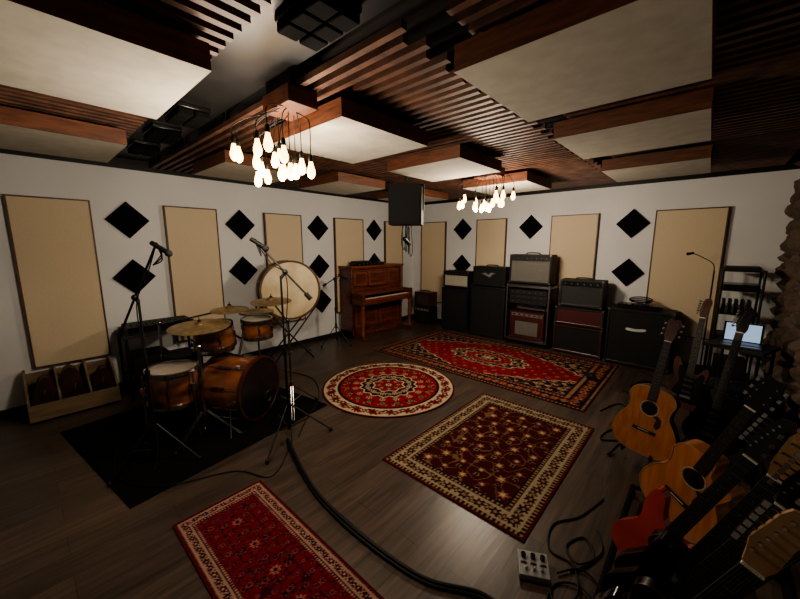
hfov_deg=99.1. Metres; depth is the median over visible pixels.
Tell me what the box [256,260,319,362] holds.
drum
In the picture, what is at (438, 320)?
baseboard
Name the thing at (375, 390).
rug
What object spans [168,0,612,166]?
ceiling
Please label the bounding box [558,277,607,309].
guitar amplifier
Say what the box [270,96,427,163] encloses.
cloud
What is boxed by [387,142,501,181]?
cloud
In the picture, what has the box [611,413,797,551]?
electric guitar
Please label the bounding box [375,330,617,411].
rug
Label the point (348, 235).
acoustic panel
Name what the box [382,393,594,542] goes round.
rug
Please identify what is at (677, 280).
acoustic panel
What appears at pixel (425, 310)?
amplifier
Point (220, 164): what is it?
cloud
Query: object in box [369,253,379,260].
tile
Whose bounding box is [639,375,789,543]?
acoustic guitar
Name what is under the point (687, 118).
cloud
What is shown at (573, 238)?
acoustic panel
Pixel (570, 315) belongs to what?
head
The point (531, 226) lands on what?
tile
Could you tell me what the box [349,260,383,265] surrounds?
receiver
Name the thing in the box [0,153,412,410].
wall
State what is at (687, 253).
gooseneck lamp
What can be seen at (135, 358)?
side table
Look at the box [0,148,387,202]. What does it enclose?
trim
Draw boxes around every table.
[114,330,203,401]
[702,337,780,388]
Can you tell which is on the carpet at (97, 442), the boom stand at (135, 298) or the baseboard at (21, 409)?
the boom stand at (135, 298)
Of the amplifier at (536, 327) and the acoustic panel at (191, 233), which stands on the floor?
the amplifier at (536, 327)
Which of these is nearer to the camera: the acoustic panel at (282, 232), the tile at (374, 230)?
the acoustic panel at (282, 232)
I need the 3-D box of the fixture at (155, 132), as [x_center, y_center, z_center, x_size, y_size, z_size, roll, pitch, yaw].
[-1.899,-1.317,2.724,0.300,0.070,0.200,8,12,41]
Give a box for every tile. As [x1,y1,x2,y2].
[105,201,148,237]
[113,259,155,292]
[225,210,254,238]
[229,256,257,284]
[307,216,327,239]
[309,255,328,277]
[316,290,330,312]
[366,220,381,240]
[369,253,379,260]
[453,255,470,270]
[454,219,471,239]
[519,215,542,238]
[611,259,643,285]
[616,209,649,237]
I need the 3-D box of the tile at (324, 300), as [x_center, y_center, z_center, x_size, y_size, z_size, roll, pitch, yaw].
[-1.303,0.028,5.707,0.040,0.390,0.390,8,12,41]
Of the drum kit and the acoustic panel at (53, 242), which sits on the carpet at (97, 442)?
the drum kit
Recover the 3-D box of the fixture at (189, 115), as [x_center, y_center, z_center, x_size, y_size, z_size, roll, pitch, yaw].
[-1.452,-1.253,2.329,0.300,0.070,0.200,8,12,41]
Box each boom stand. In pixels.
[106,241,201,486]
[249,237,331,463]
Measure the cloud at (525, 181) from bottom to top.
0.328 m
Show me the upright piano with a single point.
(371, 296)
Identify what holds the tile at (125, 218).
attached to the wall at (107, 189)
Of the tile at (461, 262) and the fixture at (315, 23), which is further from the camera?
the tile at (461, 262)
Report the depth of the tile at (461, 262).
6.53 m
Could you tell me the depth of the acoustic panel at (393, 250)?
6.81 m
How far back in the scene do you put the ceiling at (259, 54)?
1.73 m
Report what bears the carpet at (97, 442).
on the floor
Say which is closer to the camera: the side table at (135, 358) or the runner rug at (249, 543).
the runner rug at (249, 543)
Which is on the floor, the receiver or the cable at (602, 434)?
the cable at (602, 434)
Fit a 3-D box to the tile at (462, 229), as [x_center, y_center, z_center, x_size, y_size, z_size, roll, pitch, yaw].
[1.180,-1.327,6.442,0.390,0.390,0.040,8,12,41]
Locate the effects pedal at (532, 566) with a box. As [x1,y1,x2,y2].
[517,549,550,584]
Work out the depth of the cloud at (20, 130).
2.30 m
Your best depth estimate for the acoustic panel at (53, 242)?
3.34 m
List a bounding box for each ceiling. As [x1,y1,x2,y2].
[0,0,270,137]
[150,18,615,201]
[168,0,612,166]
[446,0,799,171]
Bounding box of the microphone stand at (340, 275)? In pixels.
[321,274,351,347]
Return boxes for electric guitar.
[594,498,799,598]
[600,499,799,598]
[602,451,799,598]
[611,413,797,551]
[614,432,799,579]
[665,299,712,411]
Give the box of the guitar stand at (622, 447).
[607,442,652,461]
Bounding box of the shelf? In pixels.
[706,265,767,382]
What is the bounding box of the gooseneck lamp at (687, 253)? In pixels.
[686,252,714,374]
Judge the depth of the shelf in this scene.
3.75 m
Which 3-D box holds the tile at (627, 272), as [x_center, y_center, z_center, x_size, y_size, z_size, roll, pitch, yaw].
[3.182,-0.378,4.776,0.390,0.390,0.040,8,12,41]
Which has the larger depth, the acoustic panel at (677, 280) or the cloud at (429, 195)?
the cloud at (429, 195)
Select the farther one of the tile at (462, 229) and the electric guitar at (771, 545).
the tile at (462, 229)
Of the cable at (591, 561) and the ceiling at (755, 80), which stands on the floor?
the cable at (591, 561)
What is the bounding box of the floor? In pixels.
[0,317,799,598]
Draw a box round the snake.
[286,438,494,598]
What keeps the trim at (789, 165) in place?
attached to the wall at (758, 221)
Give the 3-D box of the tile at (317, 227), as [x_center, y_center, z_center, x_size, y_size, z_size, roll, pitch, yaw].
[-1.316,-1.154,5.501,0.040,0.390,0.390,8,12,41]
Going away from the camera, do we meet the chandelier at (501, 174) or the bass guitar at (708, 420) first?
the bass guitar at (708, 420)
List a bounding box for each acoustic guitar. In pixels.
[612,319,684,460]
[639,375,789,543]
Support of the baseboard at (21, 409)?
attached to the wall at (107, 189)
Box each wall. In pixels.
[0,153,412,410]
[412,169,799,379]
[756,150,799,433]
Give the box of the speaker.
[388,176,424,256]
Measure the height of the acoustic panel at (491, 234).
1.625 m
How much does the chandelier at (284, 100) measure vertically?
0.654 m
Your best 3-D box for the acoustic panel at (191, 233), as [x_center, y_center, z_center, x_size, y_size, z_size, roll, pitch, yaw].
[-2.535,-0.312,4.257,0.045,1.625,0.575,8,12,41]
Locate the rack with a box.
[593,432,797,598]
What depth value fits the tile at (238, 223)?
4.58 m
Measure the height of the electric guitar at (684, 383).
1.024 m
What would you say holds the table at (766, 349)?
on the floor
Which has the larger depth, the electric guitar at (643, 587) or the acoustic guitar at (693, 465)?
the acoustic guitar at (693, 465)
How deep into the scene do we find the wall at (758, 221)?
4.59 m
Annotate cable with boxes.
[113,370,318,486]
[546,498,603,598]
[600,370,665,440]
[617,296,663,311]
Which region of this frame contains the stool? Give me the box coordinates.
[165,349,201,406]
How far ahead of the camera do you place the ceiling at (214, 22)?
1.34 m
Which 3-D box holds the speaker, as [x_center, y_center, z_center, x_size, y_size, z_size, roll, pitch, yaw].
[0.068,-1.028,3.579,0.370,1.154,0.286,1,9,8]
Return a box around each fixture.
[126,139,160,156]
[142,123,181,144]
[164,101,210,128]
[274,0,361,51]
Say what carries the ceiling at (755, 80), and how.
attached to the ceiling at (430, 19)
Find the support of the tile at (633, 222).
attached to the wall at (758, 221)
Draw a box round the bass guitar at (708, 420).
[682,308,754,455]
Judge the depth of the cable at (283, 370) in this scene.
2.40 m
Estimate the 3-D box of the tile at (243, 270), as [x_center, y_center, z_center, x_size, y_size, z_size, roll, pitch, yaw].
[-2.144,-0.395,4.689,0.040,0.390,0.390,8,12,41]
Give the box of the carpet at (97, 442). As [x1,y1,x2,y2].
[60,387,326,508]
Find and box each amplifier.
[414,290,436,323]
[504,282,558,347]
[712,377,785,455]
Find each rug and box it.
[172,480,383,598]
[322,363,453,417]
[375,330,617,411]
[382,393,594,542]
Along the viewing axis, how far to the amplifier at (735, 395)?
2.68 m
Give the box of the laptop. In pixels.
[719,321,764,351]
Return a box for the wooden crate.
[22,355,120,425]
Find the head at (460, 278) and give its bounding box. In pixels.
[443,269,472,288]
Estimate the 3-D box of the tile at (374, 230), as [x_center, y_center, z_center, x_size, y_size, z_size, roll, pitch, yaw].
[-0.481,-1.303,6.419,0.040,0.390,0.390,8,12,41]
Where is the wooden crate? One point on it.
(55, 393)
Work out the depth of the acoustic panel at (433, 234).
6.94 m
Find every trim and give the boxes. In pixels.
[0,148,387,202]
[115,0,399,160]
[424,149,799,204]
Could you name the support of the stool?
on the carpet at (97, 442)
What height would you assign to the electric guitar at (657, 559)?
0.963 m
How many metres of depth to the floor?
2.10 m
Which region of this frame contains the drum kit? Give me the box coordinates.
[140,293,317,455]
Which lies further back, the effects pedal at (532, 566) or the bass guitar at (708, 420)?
the bass guitar at (708, 420)
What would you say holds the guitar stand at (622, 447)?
on the floor
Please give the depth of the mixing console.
3.67 m
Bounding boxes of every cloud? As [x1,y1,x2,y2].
[0,0,210,118]
[0,105,126,162]
[192,149,304,183]
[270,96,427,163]
[299,170,384,194]
[377,188,447,201]
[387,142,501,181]
[454,0,716,121]
[463,170,551,194]
[553,87,713,158]
[601,144,712,181]
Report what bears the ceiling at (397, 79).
attached to the ceiling at (430, 19)
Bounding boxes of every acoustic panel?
[3,194,110,368]
[162,205,225,342]
[263,213,305,324]
[333,218,363,312]
[384,221,402,300]
[421,221,446,302]
[475,218,507,265]
[545,213,599,311]
[645,206,729,339]
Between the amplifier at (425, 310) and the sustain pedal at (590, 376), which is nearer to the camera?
the sustain pedal at (590, 376)
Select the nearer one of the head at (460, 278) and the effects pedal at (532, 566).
the effects pedal at (532, 566)
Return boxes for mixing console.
[121,315,193,334]
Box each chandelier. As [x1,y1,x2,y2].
[230,57,317,186]
[457,168,514,212]
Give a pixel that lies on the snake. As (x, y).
(375, 547)
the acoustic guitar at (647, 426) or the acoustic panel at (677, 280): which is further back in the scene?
the acoustic panel at (677, 280)
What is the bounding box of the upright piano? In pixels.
[338,263,411,341]
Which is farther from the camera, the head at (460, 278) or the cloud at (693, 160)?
the head at (460, 278)
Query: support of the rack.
on the floor
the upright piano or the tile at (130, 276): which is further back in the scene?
the upright piano
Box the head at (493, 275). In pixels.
[473,264,509,287]
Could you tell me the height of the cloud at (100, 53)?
0.328 m
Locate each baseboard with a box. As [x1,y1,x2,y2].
[0,314,411,418]
[412,314,746,373]
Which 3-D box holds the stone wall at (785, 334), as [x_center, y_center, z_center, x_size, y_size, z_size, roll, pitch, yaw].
[3.773,-0.117,2.538,1.147,2.620,2.619,8,12,41]
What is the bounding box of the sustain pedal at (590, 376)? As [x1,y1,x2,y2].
[585,371,596,380]
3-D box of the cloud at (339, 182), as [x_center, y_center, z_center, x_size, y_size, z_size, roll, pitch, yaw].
[-0.737,-1.568,4.329,0.800,0.328,0.750,8,12,41]
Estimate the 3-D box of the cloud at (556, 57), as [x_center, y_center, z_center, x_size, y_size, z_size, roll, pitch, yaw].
[0.776,-1.095,1.404,0.790,0.328,0.780,8,12,41]
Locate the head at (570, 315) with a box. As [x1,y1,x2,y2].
[554,305,607,329]
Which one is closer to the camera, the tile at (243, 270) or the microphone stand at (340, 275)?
the tile at (243, 270)
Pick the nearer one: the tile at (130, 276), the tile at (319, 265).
the tile at (130, 276)
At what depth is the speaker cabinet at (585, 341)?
4.94 m
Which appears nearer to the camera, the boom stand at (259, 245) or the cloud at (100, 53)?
the cloud at (100, 53)
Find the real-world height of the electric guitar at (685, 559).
0.962 m

